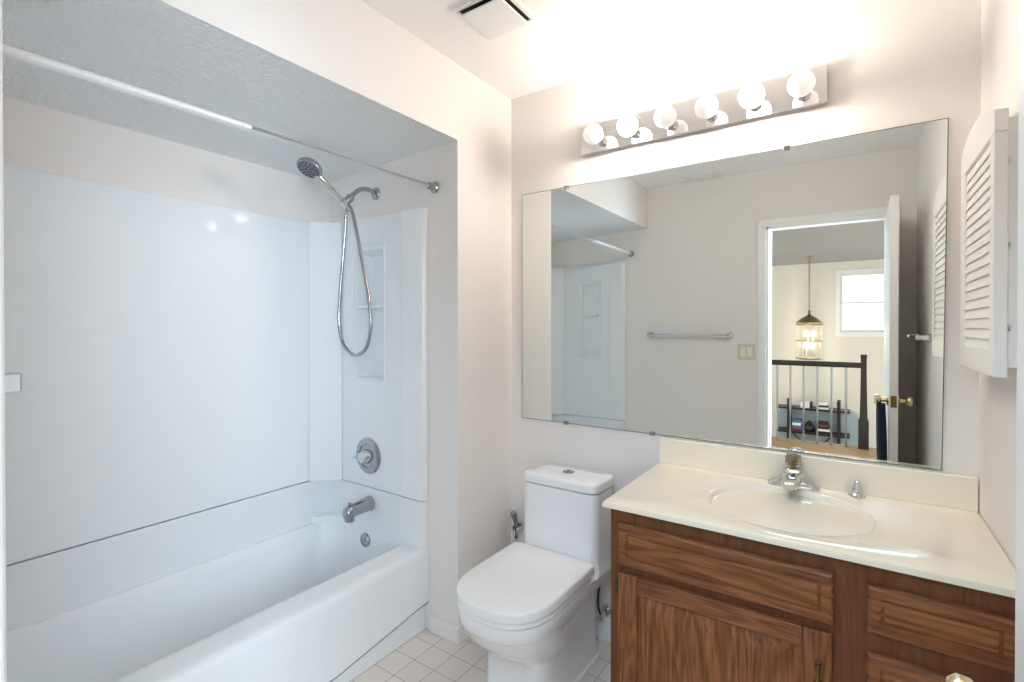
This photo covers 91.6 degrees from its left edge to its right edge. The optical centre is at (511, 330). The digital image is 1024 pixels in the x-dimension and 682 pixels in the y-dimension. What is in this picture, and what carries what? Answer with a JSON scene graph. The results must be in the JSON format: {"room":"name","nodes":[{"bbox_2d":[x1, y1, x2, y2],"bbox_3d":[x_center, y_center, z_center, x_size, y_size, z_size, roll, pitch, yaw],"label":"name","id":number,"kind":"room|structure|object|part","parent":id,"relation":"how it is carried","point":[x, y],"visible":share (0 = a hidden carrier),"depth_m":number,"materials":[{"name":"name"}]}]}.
{"room":"bathroom","nodes":[
{"label":"bathroom","id":0,"kind":"room"},
{"bbox_2d":[3,96,328,222],"bbox_3d":[-1.431,0.104,2.010,0.120,2.440,1.511,0,0,35],"label":"wall","id":1,"kind":"structure","parent":0,"point":[35,137],"depth_m":1.92,"materials":[{"name":"white paint"}]},
{"bbox_2d":[3,164,427,564],"bbox_3d":[-1.074,0.109,1.798,0.706,1.285,1.564,0,0,35],"label":"tub surround","id":2,"kind":"object","parent":1,"relation":"attached to","point":[175,357],"visible":0.98,"depth_m":2.02,"materials":[{"name":"white plastic"}]},
{"bbox_2d":[5,371,21,393],"bbox_3d":[-0.802,0.056,0.693,0.625,0.040,0.060,0,0,35],"label":"towel bar","id":3,"kind":"object","parent":2,"relation":"attached to","point":[13,380],"visible":0.83,"depth_m":0.54,"materials":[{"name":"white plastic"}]},
{"bbox_3d":[-0.927,0.106,2.476,0.113,1.282,0.105,0,0,35],"label":"corner panel","id":4,"kind":"part","parent":2,"relation":"part of","materials":[{"name":"white plastic"}]},
{"bbox_2d":[296,157,372,356],"bbox_3d":[-0.766,-0.300,2.133,0.239,0.840,0.254,0,0,35],"label":"shower","id":5,"kind":"object","parent":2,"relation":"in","point":[309,167],"visible":0.99,"depth_m":2.18,"materials":[{"name":"silver metal"}]},
{"bbox_3d":[-0.787,-0.612,2.189,0.034,0.130,0.184,0,0,35],"label":"handle","id":6,"kind":"part","parent":5,"relation":"part of","materials":[{"name":"silver metal"}]},
{"bbox_2d":[353,438,380,473],"bbox_3d":[-0.699,0.600,2.360,0.172,0.172,0.046,0,0,35],"label":"shower valve","id":7,"kind":"object","parent":2,"relation":"attached to","point":[368,456],"visible":1,"depth_m":2.35,"materials":[{"name":"silver metal"}]},
{"bbox_3d":[-0.713,0.600,2.365,0.102,0.072,0.038,0,0,35],"label":"lever handle","id":8,"kind":"part","parent":7,"relation":"part of","materials":[{"name":"silver metal"}]},
{"bbox_3d":[-0.681,0.238,2.371,0.239,0.024,0.010,0,0,35],"label":"niche sill","id":9,"kind":"part","parent":2,"relation":"part of","materials":[{"name":"white plastic"}]},
{"bbox_3d":[-0.684,-0.089,2.369,0.243,0.641,0.010,0,0,35],"label":"niche frame","id":10,"kind":"part","parent":2,"relation":"part of","materials":[{"name":"white plastic"}]},
{"bbox_3d":[-0.696,0.106,2.436,0.544,1.282,0.085,0,0,35],"label":"panel","id":11,"kind":"part","parent":2,"relation":"part of","materials":[{"name":"white plastic"}]},
{"bbox_3d":[-0.433,0.106,2.217,0.131,1.285,0.031,0,0,35],"label":"post","id":12,"kind":"part","parent":2,"relation":"part of","materials":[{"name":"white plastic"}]},
{"bbox_2d":[2,0,457,183],"bbox_3d":[-1.020,-0.935,1.719,0.880,0.358,1.511,0,0,35],"label":"soffit","id":13,"kind":"structure","parent":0,"point":[340,77],"depth_m":1.62,"materials":[{"name":"white paint"}]},
{"bbox_2d":[329,65,510,629],"bbox_3d":[-0.493,0.100,2.592,1.000,2.440,0.515,0,0,35],"label":"wall","id":14,"kind":"structure","parent":0,"point":[469,500],"depth_m":2.19,"materials":[{"name":"white paint"}]},
{"bbox_2d":[338,187,379,206],"bbox_3d":[-0.710,-0.618,2.301,0.060,0.130,0.203,0,0,35],"label":"pipe","id":15,"kind":"object","parent":14,"relation":"attached to","point":[375,193],"visible":0.99,"depth_m":2.29,"materials":[{"name":"silver metal"}]},
{"bbox_2d":[430,614,457,643],"bbox_3d":[-0.295,1.286,2.143,0.155,0.075,0.012,0,0,35],"label":"baseboard","id":16,"kind":"structure","parent":14,"relation":"attached to","point":[440,627],"depth_m":2.13,"materials":[{"name":"white paint"}]},
{"bbox_2d":[457,624,468,644],"bbox_3d":[-0.114,1.285,2.258,0.012,0.075,0.407,0,0,35],"label":"baseboard","id":17,"kind":"structure","parent":14,"relation":"attached to","point":[462,635],"depth_m":2.10,"materials":[{"name":"white paint"}]},
{"bbox_2d":[349,628,610,681],"bbox_3d":[-0.208,1.388,1.431,2.800,0.120,2.115,0,0,35],"label":"floor","id":18,"kind":"structure","parent":0,"point":[427,656],"depth_m":1.98,"materials":[{"name":"tile"}]},
{"bbox_2d":[6,479,428,681],"bbox_3d":[-1.089,1.040,1.779,0.710,0.570,1.509,0,0,35],"label":"bathtub","id":19,"kind":"object","parent":18,"relation":"on","point":[275,585],"visible":0.98,"depth_m":1.90,"materials":[{"name":"white plastic"}]},
{"bbox_3d":[-0.807,1.129,1.585,0.021,0.268,1.509,0,0,35],"label":"apron panel","id":20,"kind":"part","parent":19,"relation":"part of","materials":[{"name":"white plastic"}]},
{"bbox_2d":[342,496,374,522],"bbox_3d":[-0.719,0.833,2.315,0.072,0.087,0.146,0,0,35],"label":"tub spout","id":21,"kind":"object","parent":19,"relation":"attached to","point":[366,504],"visible":1,"depth_m":2.29,"materials":[{"name":"silver metal"}]},
{"bbox_3d":[-0.702,1.004,2.381,0.068,0.068,0.016,0,0,35],"label":"overflow plate","id":22,"kind":"part","parent":19,"relation":"part of","materials":[{"name":"silver metal"}]},
{"bbox_3d":[-0.819,1.247,1.593,0.012,0.160,1.509,0,0,35],"label":"toe panel","id":23,"kind":"part","parent":19,"relation":"part of","materials":[{"name":"white plastic"}]},
{"bbox_2d":[456,462,613,681],"bbox_3d":[0.091,0.958,1.889,0.375,0.733,0.696,0,0,35],"label":"toilet","id":24,"kind":"object","parent":18,"relation":"on","point":[530,604],"visible":0.95,"depth_m":1.84,"materials":[{"name":"white ceramic"}]},
{"bbox_3d":[0.028,0.937,1.800,0.366,0.018,0.469,0,0,35],"label":"seat","id":25,"kind":"part","parent":24,"relation":"part of","materials":[{"name":"white plastic"}]},
{"bbox_3d":[0.031,0.908,1.805,0.372,0.036,0.491,0,0,35],"label":"lid","id":26,"kind":"part","parent":24,"relation":"part of","materials":[{"name":"white plastic"}]},
{"bbox_3d":[0.088,1.135,1.889,0.368,0.379,0.677,0,0,35],"label":"bowl and skirt","id":27,"kind":"part","parent":24,"relation":"part of","materials":[{"name":"white ceramic"}]},
{"bbox_3d":[0.221,0.796,2.070,0.368,0.312,0.242,0,0,35],"label":"tank","id":28,"kind":"part","parent":24,"relation":"part of","materials":[{"name":"white ceramic"}]},
{"bbox_3d":[0.235,0.616,2.089,0.351,0.040,0.199,0,0,35],"label":"tank lid","id":29,"kind":"part","parent":24,"relation":"part of","materials":[{"name":"white ceramic"}]},
{"bbox_2d":[597,586,610,620],"bbox_3d":[0.393,1.090,2.106,0.053,0.275,0.084,0,0,26],"label":"supply hose","id":30,"kind":"object","parent":24,"relation":"attached to","point":[606,609],"visible":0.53,"depth_m":2.09,"materials":[{"name":"black metal"}]},
{"bbox_2d":[611,509,1014,681],"bbox_3d":[0.822,0.939,1.492,0.924,0.778,0.564,0,0,35],"label":"vanity cabinet","id":31,"kind":"object","parent":18,"relation":"on","point":[689,603],"visible":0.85,"depth_m":1.29,"materials":[{"name":"brown wood"}]},
{"bbox_3d":[0.558,0.970,1.382,0.435,0.351,0.016,0,0,35],"label":"door panel","id":32,"kind":"part","parent":31,"relation":"part of","materials":[{"name":"brown wood"}]},
{"bbox_3d":[0.558,0.971,1.381,0.555,0.454,0.018,0,0,35],"label":"cabinet door","id":33,"kind":"part","parent":31,"relation":"part of","materials":[{"name":"brown wood"}]},
{"bbox_2d":[619,522,833,625],"bbox_3d":[0.559,0.659,1.378,0.558,0.128,0.019,0,0,35],"label":"drawer front","id":34,"kind":"object","parent":31,"relation":"attached to","point":[786,585],"depth_m":1.35,"materials":[{"name":"brown wood"}]},
{"bbox_2d":[602,437,1014,597],"bbox_3d":[0.827,0.547,1.509,0.944,0.232,0.555,0,0,35],"label":"countertop","id":35,"kind":"structure","parent":31,"relation":"on","point":[915,522],"depth_m":1.48,"materials":[{"name":"beige stone"}]},
{"bbox_2d":[768,452,819,491],"bbox_3d":[0.931,0.474,1.655,0.156,0.114,0.149,0,0,35],"label":"faucet","id":36,"kind":"object","parent":35,"relation":"on","point":[793,478],"visible":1,"depth_m":1.67,"materials":[{"name":"silver metal"}]},
{"bbox_3d":[0.919,0.497,1.639,0.054,0.040,0.110,0,0,35],"label":"spout","id":37,"kind":"part","parent":36,"relation":"part of","materials":[{"name":"silver metal"}]},
{"bbox_3d":[0.958,0.439,1.694,0.055,0.044,0.055,0,0,35],"label":"knob","id":38,"kind":"part","parent":36,"relation":"part of","materials":[{"name":"white plastic"}]},
{"bbox_2d":[848,480,865,497],"bbox_3d":[1.108,0.506,1.599,0.048,0.051,0.048,0,0,-10],"label":"soap dispenser","id":39,"kind":"object","parent":35,"relation":"on","point":[856,492],"visible":1,"depth_m":1.59,"materials":[{"name":"silver metal"}]},
{"bbox_3d":[0.749,0.869,1.218,0.018,0.110,0.032,0,0,35],"label":"door pull","id":40,"kind":"part","parent":31,"relation":"part of","materials":[{"name":"gold metal"}]},
{"bbox_3d":[0.949,0.847,1.109,0.260,0.166,0.019,0,0,35],"label":"drawer","id":41,"kind":"part","parent":31,"relation":"part of","materials":[{"name":"brown wood"}]},
{"bbox_3d":[0.949,0.659,1.108,0.260,0.115,0.019,0,0,35],"label":"drawer","id":42,"kind":"part","parent":31,"relation":"part of","materials":[{"name":"brown wood"}]},
{"bbox_2d":[361,0,823,98],"bbox_3d":[-0.208,-1.162,1.414,2.800,0.100,2.115,0,0,35],"label":"ceiling","id":43,"kind":"structure","parent":0,"point":[569,40],"depth_m":1.85,"materials":[{"name":"white paint"}]},
{"bbox_2d":[451,0,536,39],"bbox_3d":[-0.060,-1.103,1.750,0.218,0.022,0.215,0,0,35],"label":"ceiling vent","id":44,"kind":"object","parent":43,"relation":"in","point":[492,19],"visible":1,"depth_m":1.73,"materials":[{"name":"white paint"}]},
{"bbox_2d":[511,0,980,619],"bbox_3d":[0.771,0.104,1.958,1.800,2.440,0.120,0,0,35],"label":"wall","id":45,"kind":"structure","parent":0,"point":[889,63],"depth_m":1.80,"materials":[{"name":"white paint"}]},
{"bbox_2d":[510,510,522,541],"bbox_3d":[0.104,1.026,2.307,0.237,0.348,0.074,0,0,35],"label":"bidet sprayer","id":46,"kind":"object","parent":45,"relation":"attached to","point":[518,526],"visible":0.32,"depth_m":2.35,"materials":[{"name":"silver metal"}]},
{"bbox_3d":[0.011,0.919,2.352,0.032,0.135,0.044,0,0,35],"label":"spray handle","id":47,"kind":"part","parent":46,"relation":"part of","materials":[{"name":"silver metal"}]},
{"bbox_2d":[595,614,610,639],"bbox_3d":[0.300,1.280,2.211,0.723,0.085,0.012,0,0,35],"label":"baseboard","id":48,"kind":"structure","parent":45,"relation":"attached to","point":[603,628],"depth_m":2.14,"materials":[{"name":"white paint"}]},
{"bbox_2d":[581,66,827,156],"bbox_3d":[0.671,-0.820,1.908,0.907,0.120,0.064,0,0,35],"label":"vanity light","id":49,"kind":"object","parent":45,"relation":"attached to","point":[777,100],"visible":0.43,"depth_m":1.84,"materials":[{"name":"silver metal"}]},
{"bbox_2d":[583,124,602,143],"bbox_3d":[0.337,-0.806,2.050,0.080,0.080,0.092,0,0,35],"label":"globe bulb","id":50,"kind":"object","parent":49,"relation":"attached to","point":[593,133],"visible":1,"depth_m":2.02,"materials":[{"name":"white glass"}]},
{"bbox_2d":[597,135,605,145],"bbox_3d":[0.369,-0.805,2.098,0.046,0.046,0.032,0,0,35],"label":"socket","id":51,"kind":"object","parent":49,"relation":"attached to","point":[602,142],"depth_m":2.10,"materials":[{"name":"silver metal"}]},
{"bbox_2d":[617,115,637,136],"bbox_3d":[0.459,-0.806,1.966,0.080,0.080,0.092,0,0,35],"label":"globe bulb","id":52,"kind":"object","parent":49,"relation":"attached to","point":[627,125],"visible":1,"depth_m":1.93,"materials":[{"name":"white glass"}]},
{"bbox_2d":[630,128,639,138],"bbox_3d":[0.491,-0.804,2.013,0.046,0.046,0.032,0,0,35],"label":"socket","id":53,"kind":"object","parent":49,"relation":"attached to","point":[636,135],"depth_m":2.01,"materials":[{"name":"silver metal"}]},
{"bbox_2d":[654,105,675,127],"bbox_3d":[0.581,-0.805,1.881,0.080,0.080,0.092,0,0,35],"label":"globe bulb","id":54,"kind":"object","parent":49,"relation":"attached to","point":[665,116],"visible":1,"depth_m":1.85,"materials":[{"name":"white glass"}]},
{"bbox_2d":[667,120,677,129],"bbox_3d":[0.614,-0.803,1.929,0.046,0.046,0.032,0,0,35],"label":"socket","id":55,"kind":"object","parent":49,"relation":"attached to","point":[674,126],"depth_m":1.93,"materials":[{"name":"silver metal"}]},
{"bbox_2d":[694,95,717,118],"bbox_3d":[0.703,-0.805,1.797,0.080,0.080,0.092,0,0,35],"label":"globe bulb","id":56,"kind":"object","parent":49,"relation":"attached to","point":[706,106],"visible":1,"depth_m":1.76,"materials":[{"name":"white glass"}]},
{"bbox_2d":[706,111,717,120],"bbox_3d":[0.736,-0.803,1.844,0.046,0.046,0.032,0,0,35],"label":"socket","id":57,"kind":"object","parent":49,"relation":"attached to","point":[715,117],"depth_m":1.85,"materials":[{"name":"silver metal"}]},
{"bbox_2d":[739,83,764,108],"bbox_3d":[0.825,-0.804,1.712,0.080,0.080,0.092,0,0,35],"label":"globe bulb","id":58,"kind":"object","parent":49,"relation":"attached to","point":[751,95],"visible":1,"depth_m":1.68,"materials":[{"name":"white glass"}]},
{"bbox_2d":[749,102,762,111],"bbox_3d":[0.858,-0.802,1.759,0.046,0.046,0.032,0,0,35],"label":"socket","id":59,"kind":"object","parent":49,"relation":"attached to","point":[759,108],"depth_m":1.76,"materials":[{"name":"silver metal"}]},
{"bbox_2d":[787,70,815,96],"bbox_3d":[0.947,-0.804,1.627,0.080,0.080,0.092,0,0,35],"label":"globe bulb","id":60,"kind":"object","parent":49,"relation":"attached to","point":[801,83],"visible":1,"depth_m":1.60,"materials":[{"name":"white glass"}]},
{"bbox_2d":[796,92,810,100],"bbox_3d":[0.980,-0.802,1.675,0.046,0.046,0.032,0,0,35],"label":"socket","id":61,"kind":"object","parent":49,"relation":"attached to","point":[808,97],"depth_m":1.68,"materials":[{"name":"silver metal"}]},
{"bbox_2d":[522,118,948,470],"bbox_3d":[0.681,-0.111,1.939,1.540,1.074,0.010,0,0,35],"label":"wall mirror","id":62,"kind":"object","parent":45,"relation":"attached to","point":[787,298],"visible":1,"depth_m":1.80,"materials":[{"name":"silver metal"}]},
{"bbox_2d":[659,437,978,511],"bbox_3d":[0.981,0.481,1.729,0.942,0.102,0.019,0,0,35],"label":"backsplash","id":63,"kind":"structure","parent":45,"relation":"attached to","point":[955,491],"depth_m":1.64,"materials":[{"name":"beige stone"}]},
{"bbox_2d":[978,0,1018,569],"bbox_3d":[0.883,0.113,0.647,0.122,2.440,1.906,0,0,35],"label":"wall","id":64,"kind":"structure","parent":0,"point":[999,18],"depth_m":1.26,"materials":[{"name":"white paint"}]},
{"bbox_2d":[960,107,1017,377],"bbox_3d":[1.169,-0.209,1.216,0.057,0.618,0.414,0,0,35],"label":"medicine cabinet","id":65,"kind":"object","parent":64,"relation":"attached to","point":[989,165],"visible":0.98,"depth_m":1.09,"materials":[{"name":"white paint"}]},
{"bbox_3d":[-0.785,0.113,0.590,2.800,2.440,0.089,0,0,35],"label":"wall","id":66,"kind":"structure","parent":0,"visible":0},
{"bbox_2d":[0,0,6,681],"bbox_3d":[-0.127,0.291,0.134,0.797,2.090,0.119,0,0,35],"label":"trim","id":67,"kind":"structure","parent":66,"relation":"attached to","point":[3,656],"depth_m":0.38,"materials":[{"name":"white paint"}]},
{"bbox_2d":[2,43,438,192],"bbox_3d":[-0.764,-0.611,1.543,0.048,0.059,1.510,0,0,35],"label":"shower curtain rod","id":68,"kind":"object","parent":66,"relation":"attached to","point":[9,51],"visible":1,"depth_m":1.31,"materials":[{"name":"metal"}]},
{"bbox_2d":[944,0,1023,681],"bbox_3d":[0.362,0.322,0.247,0.165,2.003,0.662,0,0,35],"label":"door","id":69,"kind":"structure","parent":66,"relation":"in","point":[1019,572],"depth_m":0.52,"materials":[{"name":"white paint"}]},
{"bbox_3d":[0.473,0.382,0.496,0.065,0.062,0.062,0,0,35],"label":"knob","id":70,"kind":"part","parent":69,"relation":"part of","materials":[{"name":"gold metal"}]}
]}

